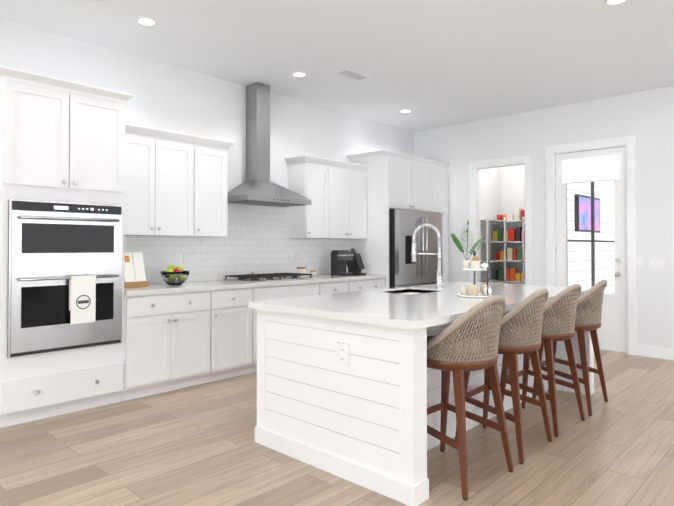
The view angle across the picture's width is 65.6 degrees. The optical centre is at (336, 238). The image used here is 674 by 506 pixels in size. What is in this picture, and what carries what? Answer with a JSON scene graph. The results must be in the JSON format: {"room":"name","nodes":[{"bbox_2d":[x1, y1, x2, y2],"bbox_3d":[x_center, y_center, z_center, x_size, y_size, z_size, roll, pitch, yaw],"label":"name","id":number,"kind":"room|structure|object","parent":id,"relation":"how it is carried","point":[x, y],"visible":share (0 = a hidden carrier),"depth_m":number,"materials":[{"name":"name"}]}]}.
{"room":"kitchen","nodes":[
{"label":"kitchen","id":0,"kind":"room"},
{"bbox_2d":[0,18,413,283],"bbox_3d":[-2.869,-0.213,4.051,0.120,3.100,12.070,-1,-1,43],"label":"wall","id":1,"kind":"structure","parent":0,"point":[173,98],"depth_m":5.48,"materials":[{"name":"white paint"}]},
{"bbox_2d":[125,131,200,236],"bbox_3d":[-1.757,-0.479,4.907,0.327,0.895,0.874,-1,-1,43],"label":"upper cabinet","id":2,"kind":"object","parent":1,"relation":"attached to","point":[176,183],"depth_m":4.83,"materials":[{"name":"white wood"}]},
{"bbox_2d":[201,143,228,236],"bbox_3d":[-1.392,-0.473,5.294,0.327,0.895,0.459,-1,-1,43],"label":"upper cabinet","id":3,"kind":"object","parent":1,"relation":"attached to","point":[214,160],"depth_m":5.24,"materials":[{"name":"white wood"}]},
{"bbox_2d":[125,203,348,283],"bbox_3d":[-1.002,0.006,5.937,0.007,0.884,3.418,-1,-1,43],"label":"tile backsplash","id":4,"kind":"structure","parent":1,"relation":"attached to","point":[256,240],"depth_m":5.87,"materials":[{"name":"white tile"}]},
{"bbox_2d":[228,82,310,206],"bbox_3d":[-0.777,-1.062,5.823,0.496,1.349,0.900,-1,-1,43],"label":"range hood","id":5,"kind":"object","parent":1,"relation":"attached to","point":[257,187],"visible":0.94,"depth_m":5.83,"materials":[{"name":"silver metal"}]},
{"bbox_2d":[284,155,368,238],"bbox_3d":[-0.103,-0.491,6.638,0.363,0.970,1.174,-1,-1,43],"label":"upper cabinet","id":6,"kind":"object","parent":1,"relation":"attached to","point":[334,191],"visible":1,"depth_m":6.42,"materials":[{"name":"white wood"}]},
{"bbox_2d":[0,349,673,505],"bbox_3d":[0.890,1.350,1.486,9.080,0.100,13.520,-1,-1,43],"label":"floor","id":7,"kind":"structure","parent":0,"point":[196,445],"depth_m":3.17,"materials":[{"name":"brown wood"}]},
{"bbox_2d":[0,66,134,427],"bbox_3d":[-2.222,0.075,4.130,0.704,2.525,0.989,-1,-1,43],"label":"tall cabinet","id":8,"kind":"object","parent":7,"relation":"on","point":[62,198],"visible":1,"depth_m":3.90,"materials":[{"name":"white wood"}]},
{"bbox_2d":[7,199,121,357],"bbox_3d":[-2.176,0.282,4.096,0.571,1.110,0.803,-1,-1,43],"label":"wall oven","id":9,"kind":"object","parent":8,"relation":"in","point":[64,256],"depth_m":3.89,"materials":[{"name":"silver metal"}]},
{"bbox_2d":[69,275,95,323],"bbox_3d":[-1.925,0.454,3.956,0.040,0.362,0.180,-1,-1,43],"label":"tea towel","id":10,"kind":"object","parent":9,"relation":"hanging from","point":[82,288],"depth_m":3.94,"materials":[{"name":"white fabric"}]},
{"bbox_2d":[120,289,219,401],"bbox_3d":[-1.650,0.910,4.786,0.621,0.876,0.873,-1,-1,43],"label":"base cabinet","id":11,"kind":"object","parent":7,"relation":"on","point":[185,335],"depth_m":4.55,"materials":[{"name":"white wood"}]},
{"bbox_2d":[124,274,385,296],"bbox_3d":[-0.766,0.465,5.708,0.639,0.040,3.418,-1,-1,43],"label":"countertop","id":12,"kind":"structure","parent":11,"relation":"on","point":[241,282],"depth_m":5.27,"materials":[{"name":"white stone"}]},
{"bbox_2d":[124,252,148,287],"bbox_3d":[-1.808,0.275,4.645,0.140,0.310,0.220,-1,-1,43],"label":"cookbook stand","id":13,"kind":"object","parent":12,"relation":"on","point":[134,274],"visible":0.81,"depth_m":4.63,"materials":[{"name":"white paper"}]},
{"bbox_2d":[160,265,189,284],"bbox_3d":[-1.519,0.338,4.908,0.270,0.189,0.270,-1,-1,43],"label":"fruit bowl","id":14,"kind":"object","parent":12,"relation":"on","point":[174,275],"visible":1,"depth_m":4.83,"materials":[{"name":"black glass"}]},
{"bbox_2d":[222,273,313,281],"bbox_3d":[-0.742,0.420,5.762,0.500,0.052,0.890,-1,-1,43],"label":"gas cooktop","id":15,"kind":"object","parent":12,"relation":"in","point":[269,277],"depth_m":5.61,"materials":[{"name":"black metal"}]},
{"bbox_2d":[297,267,305,276],"bbox_3d":[-0.419,0.391,6.179,0.108,0.120,0.108,-1,-1,43],"label":"canister","id":16,"kind":"object","parent":12,"relation":"on","point":[301,270],"visible":0.81,"depth_m":6.13,"materials":[{"name":"beige ceramic"}]},
{"bbox_2d":[310,270,315,276],"bbox_3d":[-0.288,0.417,6.288,0.074,0.072,0.074,-1,-1,43],"label":"candle jar","id":17,"kind":"object","parent":12,"relation":"on","point":[313,272],"visible":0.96,"depth_m":6.26,"materials":[{"name":"beige ceramic"}]},
{"bbox_2d":[331,250,352,275],"bbox_3d":[0.064,0.298,6.577,0.240,0.318,0.164,-1,-1,43],"label":"coffee maker","id":18,"kind":"object","parent":12,"relation":"on","point":[339,258],"visible":1,"depth_m":6.54,"materials":[{"name":"black plastic"}]},
{"bbox_2d":[346,248,365,274],"bbox_3d":[0.238,0.291,6.784,0.270,0.338,0.110,-1,-1,43],"label":"knife block","id":19,"kind":"object","parent":12,"relation":"on","point":[355,265],"visible":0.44,"depth_m":6.73,"materials":[{"name":"black plastic"}]},
{"bbox_2d":[220,289,259,379],"bbox_3d":[-1.229,0.916,5.234,0.621,0.876,0.613,-1,-1,43],"label":"base cabinet","id":20,"kind":"object","parent":7,"relation":"on","point":[238,322],"depth_m":5.08,"materials":[{"name":"white wood"}]},
{"bbox_2d":[260,281,319,300],"bbox_3d":[-0.764,0.923,5.728,0.621,0.876,0.999,-1,-1,43],"label":"base cabinet","id":21,"kind":"object","parent":7,"relation":"on","point":[267,292],"depth_m":5.53,"materials":[{"name":"white wood"}]},
{"bbox_2d":[320,281,351,294],"bbox_3d":[-0.276,0.931,6.246,0.621,0.876,0.554,-1,-1,43],"label":"base cabinet","id":22,"kind":"object","parent":7,"relation":"on","point":[326,287],"depth_m":6.06,"materials":[{"name":"white wood"}]},
{"bbox_2d":[352,277,385,291],"bbox_3d":[0.154,0.937,6.703,0.621,0.876,0.699,-1,-1,43],"label":"base cabinet","id":23,"kind":"object","parent":7,"relation":"on","point":[376,283],"depth_m":6.52,"materials":[{"name":"white wood"}]},
{"bbox_2d":[347,149,449,288],"bbox_3d":[0.923,0.124,7.497,0.668,2.525,1.602,-1,-1,43],"label":"cabinet","id":24,"kind":"object","parent":7,"relation":"on","point":[396,180],"visible":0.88,"depth_m":6.99,"materials":[{"name":"white wood"}]},
{"bbox_2d":[389,209,442,287],"bbox_3d":[0.889,0.501,7.294,0.830,1.765,1.030,-1,-1,43],"label":"refrigerator","id":25,"kind":"object","parent":7,"relation":"on","point":[404,271],"visible":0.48,"depth_m":6.89,"materials":[{"name":"silver metal"}]},
{"bbox_2d":[255,295,593,505],"bbox_3d":[0.855,0.899,3.989,1.258,0.875,2.732,-1,-1,43],"label":"kitchen island","id":26,"kind":"object","parent":7,"relation":"on","point":[348,386],"depth_m":2.94,"materials":[{"name":"white wood"}]},
{"bbox_2d":[248,281,491,314],"bbox_3d":[0.551,0.445,4.290,0.480,0.040,2.800,-1,-1,43],"label":"island countertop","id":27,"kind":"structure","parent":26,"relation":"on","point":[289,306],"depth_m":3.65,"materials":[{"name":"white stone"}]},
{"bbox_2d":[396,287,419,294],"bbox_3d":[0.604,0.547,4.287,0.420,0.220,0.570,-1,-1,43],"label":"sink","id":28,"kind":"object","parent":27,"relation":"in","point":[407,290],"depth_m":4.57,"materials":[{"name":"metal"}]},
{"bbox_2d":[412,223,443,286],"bbox_3d":[0.790,0.147,4.508,0.210,0.563,0.233,-1,-1,43],"label":"faucet","id":29,"kind":"object","parent":27,"relation":"on","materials":[{"name":"silver metal"}]},
{"bbox_2d":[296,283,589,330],"bbox_3d":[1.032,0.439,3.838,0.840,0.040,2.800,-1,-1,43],"label":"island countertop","id":30,"kind":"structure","parent":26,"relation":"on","point":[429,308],"depth_m":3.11,"materials":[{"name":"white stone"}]},
{"bbox_2d":[450,221,492,297],"bbox_3d":[0.971,0.137,3.789,0.286,0.561,0.291,-1,-1,43],"label":"tiered tray","id":31,"kind":"object","parent":30,"relation":"on","point":[469,291],"visible":1,"depth_m":3.76,"materials":[{"name":"white"}]},
{"bbox_2d":[427,295,513,500],"bbox_3d":[0.677,0.812,2.956,0.551,1.019,0.534,1,-1,-44],"label":"bar stool","id":32,"kind":"object","parent":7,"relation":"on","point":[449,351],"visible":0.92,"depth_m":2.76,"materials":[{"name":"beige wicker"}]},
{"bbox_2d":[480,216,506,282],"bbox_3d":[2.367,0.526,8.176,0.302,1.740,0.630,-1,-1,43],"label":"shelf unit","id":33,"kind":"object","parent":7,"relation":"on","point":[501,235],"depth_m":8.38,"materials":[{"name":"white"}]},
{"bbox_2d":[455,288,551,463],"bbox_3d":[1.089,0.818,3.394,0.534,1.019,0.551,-1,-1,41],"label":"bar stool","id":34,"kind":"object","parent":7,"relation":"on","point":[522,335],"visible":0.77,"depth_m":3.19,"materials":[{"name":"beige wicker"}]},
{"bbox_2d":[497,209,524,283],"bbox_3d":[3.037,0.372,8.275,1.144,2.050,0.430,-1,-1,43],"label":"shelf unit","id":35,"kind":"object","parent":7,"relation":"on","point":[517,235],"depth_m":8.24,"materials":[{"name":"white"}]},
{"bbox_2d":[497,284,584,436],"bbox_3d":[1.499,0.824,3.830,0.551,1.019,0.534,1,-1,-45],"label":"bar stool","id":36,"kind":"object","parent":7,"relation":"on","point":[557,326],"visible":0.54,"depth_m":3.64,"materials":[{"name":"beige wicker"}]},
{"bbox_2d":[532,279,607,415],"bbox_3d":[1.912,0.831,4.269,0.534,1.019,0.551,-1,-1,40],"label":"bar stool","id":37,"kind":"object","parent":7,"relation":"on","point":[589,320],"visible":0.54,"depth_m":4.07,"materials":[{"name":"beige wicker"}]},
{"bbox_2d":[0,0,673,131],"bbox_3d":[0.890,-1.850,1.532,9.080,0.100,13.520,-1,-1,43],"label":"ceiling","id":38,"kind":"structure","parent":0,"point":[432,64],"depth_m":4.76,"materials":[{"name":"white paint"}]},
{"bbox_2d":[83,0,98,3],"bbox_3d":[-1.796,-1.749,3.797,0.130,0.034,0.130,-1,-1,43],"label":"smoke detector","id":39,"kind":"object","parent":38,"relation":"attached to","point":[92,1],"visible":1,"depth_m":3.81,"materials":[{"name":"white plastic"}]},
{"bbox_2d":[135,17,157,25],"bbox_3d":[-1.540,-1.756,4.230,0.168,0.007,0.168,0,-1,-2],"label":"recessed light","id":40,"kind":"object","parent":38,"relation":"in","point":[145,21],"depth_m":4.23,"materials":[{"name":"white"}]},
{"bbox_2d":[291,72,306,76],"bbox_3d":[-0.398,-1.738,5.531,0.168,0.007,0.168,0,-1,-2],"label":"recessed light","id":41,"kind":"object","parent":38,"relation":"in","point":[296,74],"depth_m":5.53,"materials":[{"name":"white"}]},
{"bbox_2d":[335,68,370,80],"bbox_3d":[0.168,-1.737,5.534,0.160,0.009,0.400,-1,-1,43],"label":"ceiling vent","id":42,"kind":"object","parent":38,"relation":"in","point":[346,72],"visible":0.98,"depth_m":5.51,"materials":[{"name":"white metal"}]},
{"bbox_2d":[399,110,411,112],"bbox_3d":[0.921,-1.716,7.035,0.168,0.007,0.168,0,-1,16],"label":"recessed light","id":43,"kind":"object","parent":38,"relation":"in","point":[401,111],"depth_m":7.05,"materials":[{"name":"white"}]},
{"bbox_2d":[604,0,627,5],"bbox_3d":[2.065,-1.762,3.858,0.168,0.007,0.168,0,-1,16],"label":"recessed light","id":44,"kind":"object","parent":38,"relation":"in","point":[607,2],"depth_m":3.89,"materials":[{"name":"white"}]},
{"bbox_2d":[480,168,500,280],"bbox_3d":[2.311,-0.150,8.445,0.100,3.100,1.430,-1,-1,43],"label":"wall","id":45,"kind":"structure","parent":0,"point":[490,196],"depth_m":8.61,"materials":[{"name":"white paint"}]},
{"bbox_2d":[500,165,524,283],"bbox_3d":[3.232,-0.150,8.490,1.140,3.100,0.100,-1,-1,43],"label":"wall","id":46,"kind":"structure","parent":0,"point":[502,190],"depth_m":8.72,"materials":[{"name":"white paint"}]},
{"bbox_2d":[414,85,673,347],"bbox_3d":[4.496,-0.195,5.324,8.860,3.100,0.120,-1,-1,43],"label":"wall","id":47,"kind":"structure","parent":0,"point":[646,118],"depth_m":6.47,"materials":[{"name":"white paint"}]},
{"bbox_2d":[555,146,626,352],"bbox_3d":[3.146,0.126,6.524,0.836,2.468,0.127,-1,-1,43],"label":"exterior door","id":48,"kind":"structure","parent":47,"relation":"in","point":[612,332],"depth_m":6.34,"materials":[{"name":"white wood"}]},
{"bbox_2d":[562,151,616,183],"bbox_3d":[3.146,-0.885,6.534,0.650,0.345,0.026,-1,-1,43],"label":"door shade","id":49,"kind":"object","parent":48,"relation":"attached to","point":[590,167],"visible":0.91,"depth_m":6.52,"materials":[{"name":"white fabric"}]},
{"bbox_2d":[637,344,673,359],"bbox_3d":[5.585,1.274,4.185,5.680,0.130,0.015,-1,-1,43],"label":"baseboard","id":50,"kind":"structure","parent":47,"relation":"attached to","point":[656,352],"depth_m":5.99,"materials":[{"name":"white wood"}]},
{"bbox_2d":[650,258,665,267],"bbox_3d":[3.679,0.272,5.997,0.160,0.115,0.008,-1,-1,43],"label":"switch plate","id":51,"kind":"object","parent":47,"relation":"attached to","point":[657,262],"depth_m":5.99,"materials":[{"name":"white plastic"}]},
{"label":"outside","id":52,"kind":"structure","parent":0,"visible":0},
{"bbox_2d":[567,180,614,293],"bbox_3d":[6.135,-0.290,7.046,4.830,3.460,4.629,-1,-1,43],"label":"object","id":53,"kind":"structure","parent":52,"point":[592,249],"depth_m":8.09,"materials":[{"name":"white"}]}
]}

